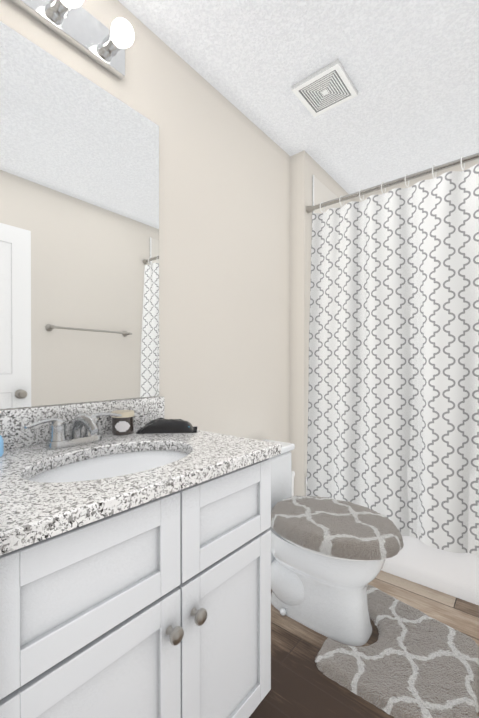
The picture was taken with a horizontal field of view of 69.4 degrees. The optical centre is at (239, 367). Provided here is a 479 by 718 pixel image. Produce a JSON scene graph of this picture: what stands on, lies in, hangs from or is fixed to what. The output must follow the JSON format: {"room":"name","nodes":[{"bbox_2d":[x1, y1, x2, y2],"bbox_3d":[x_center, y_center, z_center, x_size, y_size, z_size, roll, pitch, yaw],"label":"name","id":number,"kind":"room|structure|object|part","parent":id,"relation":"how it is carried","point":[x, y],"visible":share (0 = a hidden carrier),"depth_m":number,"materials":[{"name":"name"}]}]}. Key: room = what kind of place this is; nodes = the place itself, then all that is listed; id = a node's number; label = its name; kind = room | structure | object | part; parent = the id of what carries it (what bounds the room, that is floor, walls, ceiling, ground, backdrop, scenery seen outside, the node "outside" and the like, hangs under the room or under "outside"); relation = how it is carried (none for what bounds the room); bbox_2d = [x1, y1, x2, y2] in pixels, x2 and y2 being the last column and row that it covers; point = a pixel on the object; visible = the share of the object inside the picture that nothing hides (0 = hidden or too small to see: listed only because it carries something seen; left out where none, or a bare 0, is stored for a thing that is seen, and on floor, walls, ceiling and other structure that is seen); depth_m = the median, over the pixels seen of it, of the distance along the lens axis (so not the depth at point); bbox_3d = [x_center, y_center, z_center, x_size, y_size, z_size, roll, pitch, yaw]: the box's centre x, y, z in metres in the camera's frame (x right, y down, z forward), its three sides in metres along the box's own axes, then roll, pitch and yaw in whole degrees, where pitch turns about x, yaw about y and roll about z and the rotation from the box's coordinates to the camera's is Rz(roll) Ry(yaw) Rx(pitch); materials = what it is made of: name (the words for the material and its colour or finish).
{"room":"bathroom","nodes":[
{"label":"bathroom","id":0,"kind":"room"},
{"bbox_2d":[0,0,289,442],"bbox_3d":[-0.627,-0.121,1.141,0.120,2.440,2.860,0,0,39],"label":"wall","id":1,"kind":"structure","parent":0,"point":[224,265],"depth_m":1.64,"materials":[{"name":"paint"}]},
{"bbox_2d":[10,0,133,79],"bbox_3d":[-0.528,-1.119,1.046,0.144,0.126,0.470,0,0,39],"label":"sconce","id":2,"kind":"object","parent":1,"relation":"attached to","point":[74,23],"visible":1,"depth_m":1.13,"materials":[{"name":"silver metal"}]},
{"bbox_2d":[0,21,158,408],"bbox_3d":[-0.566,-0.431,1.113,0.006,1.095,0.753,0,0,39],"label":"mirror","id":3,"kind":"object","parent":1,"relation":"attached to","point":[79,237],"visible":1,"depth_m":1.13,"materials":[{"name":"clear glass"}]},
{"bbox_2d":[118,0,478,193],"bbox_3d":[0.293,-1.390,0.886,1.860,0.100,3.880,0,0,39],"label":"ceiling","id":4,"kind":"structure","parent":0,"point":[411,67],"depth_m":1.55,"materials":[{"name":"white paint"}]},
{"bbox_2d":[291,59,357,116],"bbox_3d":[0.412,-1.334,1.667,0.236,0.018,0.236,0,0,39],"label":"ceiling vent","id":5,"kind":"object","parent":4,"relation":"in","point":[325,88],"visible":0.98,"depth_m":1.65,"materials":[{"name":"white plastic"}]},
{"bbox_2d":[290,150,351,495],"bbox_3d":[0.601,-0.129,2.565,0.220,2.440,0.900,0,0,39],"label":"wall","id":6,"kind":"structure","parent":0,"point":[305,166],"depth_m":2.18,"materials":[{"name":"paint"}]},
{"bbox_2d":[249,570,478,717],"bbox_3d":[0.293,1.150,0.900,1.860,0.100,3.880,0,0,39],"label":"floor","id":7,"kind":"structure","parent":0,"point":[302,686],"depth_m":1.31,"materials":[{"name":"brown wood"}]},
{"bbox_2d":[0,396,280,717],"bbox_3d":[-0.336,0.610,0.940,0.588,0.980,0.770,0,0,39],"label":"bathroom vanity","id":8,"kind":"object","parent":7,"relation":"on","point":[135,575],"visible":1,"depth_m":0.74,"materials":[{"name":"white wood"}]},
{"bbox_2d":[0,435,3,456],"bbox_3d":[-0.646,0.202,0.907,0.060,0.058,0.045,0,0,39],"label":"soap bottle","id":9,"kind":"object","parent":8,"relation":"on","point":[1,446],"visible":0.97,"depth_m":0.90,"materials":[{"name":"blue plastic"}]},
{"bbox_2d":[24,412,121,448],"bbox_3d":[-0.461,0.181,1.020,0.153,0.099,0.289,0,0,39],"label":"faucet","id":10,"kind":"object","parent":8,"relation":"on","point":[58,439],"visible":1,"depth_m":1.01,"materials":[{"name":"grey metal"}]},
{"bbox_2d":[111,410,133,434],"bbox_3d":[-0.408,0.191,1.212,0.077,0.078,0.077,0,0,39],"label":"candle","id":11,"kind":"object","parent":8,"relation":"on","point":[123,424],"visible":0.94,"depth_m":1.18,"materials":[{"name":"black glass"}]},
{"bbox_2d":[136,417,196,433],"bbox_3d":[-0.260,0.206,1.260,0.210,0.046,0.090,0,0,-6],"label":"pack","id":12,"kind":"object","parent":8,"relation":"on","point":[160,425],"visible":1,"depth_m":1.22},
{"bbox_2d":[292,471,294,495],"bbox_3d":[0.317,0.855,2.073,0.100,0.475,0.100,0,0,39],"label":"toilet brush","id":13,"kind":"object","parent":7,"relation":"on","point":[293,474],"visible":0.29,"depth_m":2.07,"materials":[{"name":"white plastic"}]},
{"bbox_2d":[261,439,403,645],"bbox_3d":[0.319,0.752,1.576,0.781,0.690,0.434,0,0,39],"label":"toilet","id":14,"kind":"object","parent":7,"relation":"on","point":[329,556],"visible":0.9,"depth_m":1.42,"materials":[{"name":"ceramic"}]},
{"bbox_3d":[0.401,0.666,1.509,0.569,0.070,0.434,0,0,39],"label":"lid","id":15,"kind":"part","parent":14,"relation":"part of","materials":[{"name":"grey fabric"}]},
{"bbox_2d":[306,477,478,604],"bbox_3d":[1.240,0.884,1.978,1.516,0.420,0.766,0,0,39],"label":"bathtub","id":16,"kind":"object","parent":7,"relation":"on","point":[418,561],"visible":0.12,"depth_m":1.71,"materials":[{"name":"ceramic"}]},
{"bbox_2d":[315,584,478,717],"bbox_3d":[0.632,1.080,1.352,0.532,0.033,0.604,0,0,39],"label":"bath rug","id":17,"kind":"object","parent":7,"relation":"on","point":[411,662],"visible":0.96,"depth_m":1.25,"materials":[{"name":"grey fabric"}]},
{"bbox_2d":[352,159,478,201],"bbox_3d":[1.522,-0.128,2.317,1.520,2.440,0.120,0,0,39],"label":"wall","id":18,"kind":"structure","parent":0,"point":[468,165],"depth_m":2.45,"materials":[{"name":"paint"}]},
{"bbox_2d":[312,175,345,212],"bbox_3d":[1.267,-0.282,2.005,1.516,1.908,0.680,0,0,39],"label":"tub surround","id":19,"kind":"object","parent":18,"relation":"attached to","point":[322,192],"visible":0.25,"depth_m":2.31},
{"bbox_3d":[1.005,-0.117,0.389,0.120,2.440,3.760,0,0,39],"label":"wall","id":20,"kind":"structure","parent":0,"visible":0},
{"bbox_2d":[306,153,478,212],"bbox_3d":[1.015,-0.989,1.692,1.516,0.042,0.042,0,0,39],"label":"curtain rod","id":21,"kind":"object","parent":20,"relation":"attached to","point":[309,209],"visible":1,"depth_m":1.83,"materials":[{"name":"grey metal"}]},
{"bbox_2d":[307,156,478,555],"bbox_3d":[1.002,-0.072,1.669,1.445,1.873,0.108,0,0,39],"label":"shower curtain","id":22,"kind":"object","parent":21,"relation":"hanging from","point":[393,416],"visible":0.96,"depth_m":1.80,"materials":[{"name":"fabric"}]}
]}

